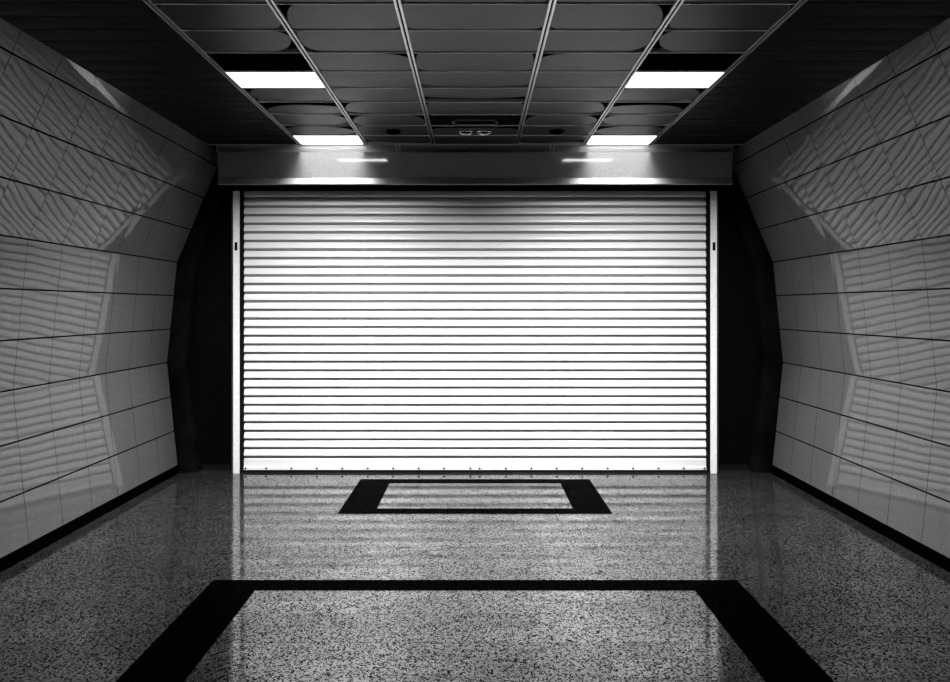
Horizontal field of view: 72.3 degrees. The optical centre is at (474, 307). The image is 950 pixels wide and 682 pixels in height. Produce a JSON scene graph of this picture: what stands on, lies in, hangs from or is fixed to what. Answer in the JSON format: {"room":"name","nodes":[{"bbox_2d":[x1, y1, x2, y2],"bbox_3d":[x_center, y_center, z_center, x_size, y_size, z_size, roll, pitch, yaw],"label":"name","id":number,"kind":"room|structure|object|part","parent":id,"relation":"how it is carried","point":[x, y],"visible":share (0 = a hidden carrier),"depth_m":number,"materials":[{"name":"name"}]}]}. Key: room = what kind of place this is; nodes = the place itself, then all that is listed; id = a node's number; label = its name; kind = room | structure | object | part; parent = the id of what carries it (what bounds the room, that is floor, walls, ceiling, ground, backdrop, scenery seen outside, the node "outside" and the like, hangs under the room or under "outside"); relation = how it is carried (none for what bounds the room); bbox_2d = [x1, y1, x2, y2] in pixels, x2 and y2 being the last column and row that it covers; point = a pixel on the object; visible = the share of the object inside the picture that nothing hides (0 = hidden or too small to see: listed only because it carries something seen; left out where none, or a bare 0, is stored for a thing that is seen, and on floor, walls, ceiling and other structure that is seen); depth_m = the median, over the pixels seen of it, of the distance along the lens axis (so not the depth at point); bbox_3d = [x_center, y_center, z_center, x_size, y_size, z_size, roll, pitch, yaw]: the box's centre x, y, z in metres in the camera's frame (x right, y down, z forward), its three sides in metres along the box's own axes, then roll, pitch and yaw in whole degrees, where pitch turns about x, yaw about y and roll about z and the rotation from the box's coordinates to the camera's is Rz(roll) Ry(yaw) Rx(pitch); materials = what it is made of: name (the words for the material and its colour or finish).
{"room":"underground station passage","nodes":[
{"label":"underground station passage","id":0,"kind":"room"},
{"bbox_2d":[0,18,216,557],"bbox_3d":[-2.771,0.050,2.550,0.658,3.100,7.500,0,0,0],"label":"wall","id":1,"kind":"structure","parent":0,"point":[102,194],"depth_m":4.65,"materials":[{"name":"stone"}]},
{"bbox_2d":[0,466,178,572],"bbox_3d":[-2.884,1.564,2.550,0.032,0.072,7.500,0,0,0],"label":"baseboard","id":2,"kind":"structure","parent":1,"relation":"attached to","point":[26,551],"depth_m":4.71,"materials":[{"name":"black"}]},
{"bbox_2d":[0,469,949,681],"bbox_3d":[0.000,1.630,2.670,6.400,0.060,7.740,0,0,0],"label":"floor","id":3,"kind":"structure","parent":0,"point":[202,575],"depth_m":3.71,"materials":[{"name":"grey stone"}]},
{"bbox_2d":[0,0,949,151],"bbox_3d":[0.000,-1.513,2.660,6.400,0.174,7.720,0,0,0],"label":"ceiling","id":4,"kind":"structure","parent":0,"point":[474,58],"depth_m":3.93,"materials":[{"name":"grey metal"}]},
{"bbox_2d":[142,0,301,144],"bbox_3d":[-1.600,-1.502,2.373,0.036,0.019,7.145,0,0,0],"label":"trim","id":5,"kind":"structure","parent":4,"relation":"attached to","point":[154,7],"depth_m":3.96,"materials":[{"name":"silver metal"}]},
{"bbox_2d":[207,53,324,87],"bbox_3d":[-1.305,-1.517,4.115,0.582,0.046,0.606,0,0,0],"label":"ceiling light","id":6,"kind":"object","parent":4,"relation":"attached to","point":[227,61],"visible":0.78,"depth_m":4.08,"materials":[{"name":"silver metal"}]},
{"bbox_3d":[-1.305,-1.510,3.962,0.582,0.012,0.301,0,0,0],"label":"blank panel","id":7,"kind":"part","parent":6,"relation":"part of","materials":[{"name":"black metal"}]},
{"bbox_3d":[-1.305,-1.517,4.268,0.582,0.046,0.301,0,0,0],"label":"frame","id":8,"kind":"part","parent":6,"relation":"part of","materials":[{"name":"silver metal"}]},
{"bbox_2d":[226,72,323,86],"bbox_3d":[-1.305,-1.506,4.268,0.570,0.013,0.289,0,0,0],"label":"diffuser","id":9,"kind":"object","parent":6,"relation":"attached to","point":[244,79],"depth_m":4.26,"materials":[{"name":"white plastic"}]},
{"bbox_2d":[266,0,367,144],"bbox_3d":[-1.000,-1.502,2.373,0.036,0.019,7.145,0,0,0],"label":"trim","id":10,"kind":"structure","parent":4,"relation":"attached to","point":[275,8],"depth_m":3.92,"materials":[{"name":"silver metal"}]},
{"bbox_2d":[292,132,363,144],"bbox_3d":[-1.305,-1.517,5.793,0.582,0.046,0.301,0,0,0],"label":"ceiling light","id":11,"kind":"object","parent":4,"relation":"attached to","point":[304,140],"visible":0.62,"depth_m":5.82,"materials":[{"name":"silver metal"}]},
{"bbox_2d":[294,136,362,143],"bbox_3d":[-1.305,-1.506,5.793,0.570,0.013,0.289,0,0,0],"label":"diffuser","id":12,"kind":"object","parent":11,"relation":"attached to","point":[302,139],"depth_m":5.78,"materials":[{"name":"white plastic"}]},
{"bbox_2d":[386,129,400,134],"bbox_3d":[-0.690,-1.482,5.500,0.124,0.031,0.124,0,0,0],"label":"ceiling sensor","id":13,"kind":"object","parent":4,"relation":"attached to","point":[389,131],"visible":1,"depth_m":5.47,"materials":[{"name":"black plastic"}]},
{"bbox_2d":[393,0,434,144],"bbox_3d":[-0.380,-1.502,2.373,0.036,0.019,7.145,0,0,0],"label":"trim","id":14,"kind":"structure","parent":4,"relation":"attached to","point":[397,3],"depth_m":3.95,"materials":[{"name":"silver metal"}]},
{"bbox_2d":[459,130,472,134],"bbox_3d":[-0.078,-1.492,5.520,0.124,0.014,0.124,0,0,0],"label":"recessed light","id":15,"kind":"object","parent":4,"relation":"in","point":[463,132],"visible":1,"depth_m":5.54,"materials":[{"name":"grey metal"}]},
{"bbox_2d":[452,118,497,124],"bbox_3d":[0.000,-1.488,5.190,0.364,0.017,0.114,0,0,0],"label":"ceiling vent","id":16,"kind":"object","parent":4,"relation":"in","point":[459,121],"visible":1,"depth_m":5.19,"materials":[{"name":"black metal"}]},
{"bbox_2d":[454,121,495,122],"bbox_3d":[0.000,-1.492,5.190,0.348,0.009,0.098,0,0,0],"label":"grille","id":17,"kind":"object","parent":16,"relation":"attached to","point":[454,121],"depth_m":5.20,"materials":[{"name":"black metal"}]},
{"bbox_2d":[477,130,490,134],"bbox_3d":[0.078,-1.492,5.520,0.124,0.014,0.124,0,0,0],"label":"recessed light","id":18,"kind":"object","parent":4,"relation":"in","point":[481,132],"visible":1,"depth_m":5.54,"materials":[{"name":"grey metal"}]},
{"bbox_2d":[515,0,556,144],"bbox_3d":[0.380,-1.502,2.373,0.036,0.019,7.145,0,0,0],"label":"trim","id":19,"kind":"structure","parent":4,"relation":"attached to","point":[551,3],"depth_m":3.95,"materials":[{"name":"silver metal"}]},
{"bbox_2d":[549,129,563,134],"bbox_3d":[0.690,-1.482,5.500,0.124,0.031,0.124,0,0,0],"label":"ceiling sensor","id":20,"kind":"object","parent":4,"relation":"attached to","point":[554,131],"visible":1,"depth_m":5.47,"materials":[{"name":"black plastic"}]},
{"bbox_2d":[586,132,657,144],"bbox_3d":[1.305,-1.517,5.793,0.582,0.046,0.301,0,0,0],"label":"ceiling light","id":21,"kind":"object","parent":4,"relation":"attached to","point":[594,140],"visible":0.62,"depth_m":5.82,"materials":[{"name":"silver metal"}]},
{"bbox_2d":[587,136,655,143],"bbox_3d":[1.305,-1.506,5.793,0.570,0.013,0.289,0,0,0],"label":"diffuser","id":22,"kind":"object","parent":21,"relation":"attached to","point":[594,139],"depth_m":5.78,"materials":[{"name":"white plastic"}]},
{"bbox_2d":[582,0,683,144],"bbox_3d":[1.000,-1.502,2.373,0.036,0.019,7.145,0,0,0],"label":"trim","id":23,"kind":"structure","parent":4,"relation":"attached to","point":[674,8],"depth_m":3.92,"materials":[{"name":"silver metal"}]},
{"bbox_2d":[625,53,742,87],"bbox_3d":[1.305,-1.517,4.115,0.582,0.046,0.606,0,0,0],"label":"ceiling light","id":24,"kind":"object","parent":4,"relation":"attached to","point":[653,61],"visible":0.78,"depth_m":4.08,"materials":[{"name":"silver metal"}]},
{"bbox_2d":[626,72,723,86],"bbox_3d":[1.305,-1.506,4.268,0.570,0.013,0.289,0,0,0],"label":"diffuser","id":25,"kind":"object","parent":24,"relation":"attached to","point":[639,79],"depth_m":4.26,"materials":[{"name":"white plastic"}]},
{"bbox_3d":[1.305,-1.517,4.268,0.582,0.046,0.301,0,0,0],"label":"frame","id":26,"kind":"part","parent":24,"relation":"part of","materials":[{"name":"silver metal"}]},
{"bbox_3d":[1.305,-1.510,3.962,0.582,0.012,0.301,0,0,0],"label":"blank panel","id":27,"kind":"part","parent":24,"relation":"part of","materials":[{"name":"black metal"}]},
{"bbox_2d":[648,0,807,144],"bbox_3d":[1.600,-1.502,2.373,0.036,0.019,7.145,0,0,0],"label":"trim","id":28,"kind":"structure","parent":4,"relation":"attached to","point":[794,7],"depth_m":3.96,"materials":[{"name":"silver metal"}]},
{"bbox_2d":[166,191,783,468],"bbox_3d":[0.000,0.050,6.480,6.400,3.100,0.080,0,0,0],"label":"wall","id":29,"kind":"structure","parent":0,"point":[211,353],"depth_m":6.44,"materials":[{"name":"black paint"}]},
{"bbox_2d":[167,169,230,472],"bbox_3d":[-2.644,0.050,6.390,0.741,3.100,0.164,0,0,0],"label":"trim","id":30,"kind":"structure","parent":29,"relation":"attached to","point":[214,201],"depth_m":6.31,"materials":[{"name":"black metal"}]},
{"bbox_2d":[217,152,732,473],"bbox_3d":[0.000,0.091,6.172,4.762,3.018,0.516,0,0,0],"label":"roller shutter","id":31,"kind":"object","parent":29,"relation":"attached to","point":[405,311],"visible":1,"depth_m":6.33,"materials":[{"name":"white paint"}]},
{"bbox_3d":[-2.307,0.217,6.354,0.061,2.765,0.152,0,0,0],"label":"guide rail","id":32,"kind":"part","parent":31,"relation":"part of","materials":[{"name":"metal"}]},
{"bbox_2d":[217,152,732,190],"bbox_3d":[0.000,-1.272,6.172,4.704,0.291,0.516,0,0,0],"label":"hood","id":33,"kind":"object","parent":31,"relation":"attached to","point":[236,171],"depth_m":5.93,"materials":[{"name":"grey metal"}]},
{"bbox_3d":[2.307,0.217,6.354,0.061,2.765,0.152,0,0,0],"label":"guide rail","id":34,"kind":"part","parent":31,"relation":"part of","materials":[{"name":"metal"}]},
{"bbox_2d":[202,464,747,469],"bbox_3d":[0.000,1.575,6.429,5.400,0.050,0.019,0,0,0],"label":"baseboard","id":35,"kind":"structure","parent":29,"relation":"attached to","point":[204,466],"depth_m":6.42,"materials":[{"name":"black"}]},
{"bbox_2d":[719,169,782,472],"bbox_3d":[2.644,0.050,6.390,0.741,3.100,0.164,0,0,0],"label":"trim","id":36,"kind":"structure","parent":29,"relation":"attached to","point":[735,201],"depth_m":6.31,"materials":[{"name":"black metal"}]},
{"bbox_2d":[733,18,949,557],"bbox_3d":[2.771,0.050,2.550,0.658,3.100,7.500,0,0,0],"label":"wall","id":37,"kind":"structure","parent":0,"point":[847,194],"depth_m":4.65,"materials":[{"name":"stone"}]},
{"bbox_2d":[771,466,949,572],"bbox_3d":[2.884,1.564,2.550,0.032,0.072,7.500,0,0,0],"label":"baseboard","id":38,"kind":"structure","parent":37,"relation":"attached to","point":[923,551],"depth_m":4.71,"materials":[{"name":"black"}]}
]}

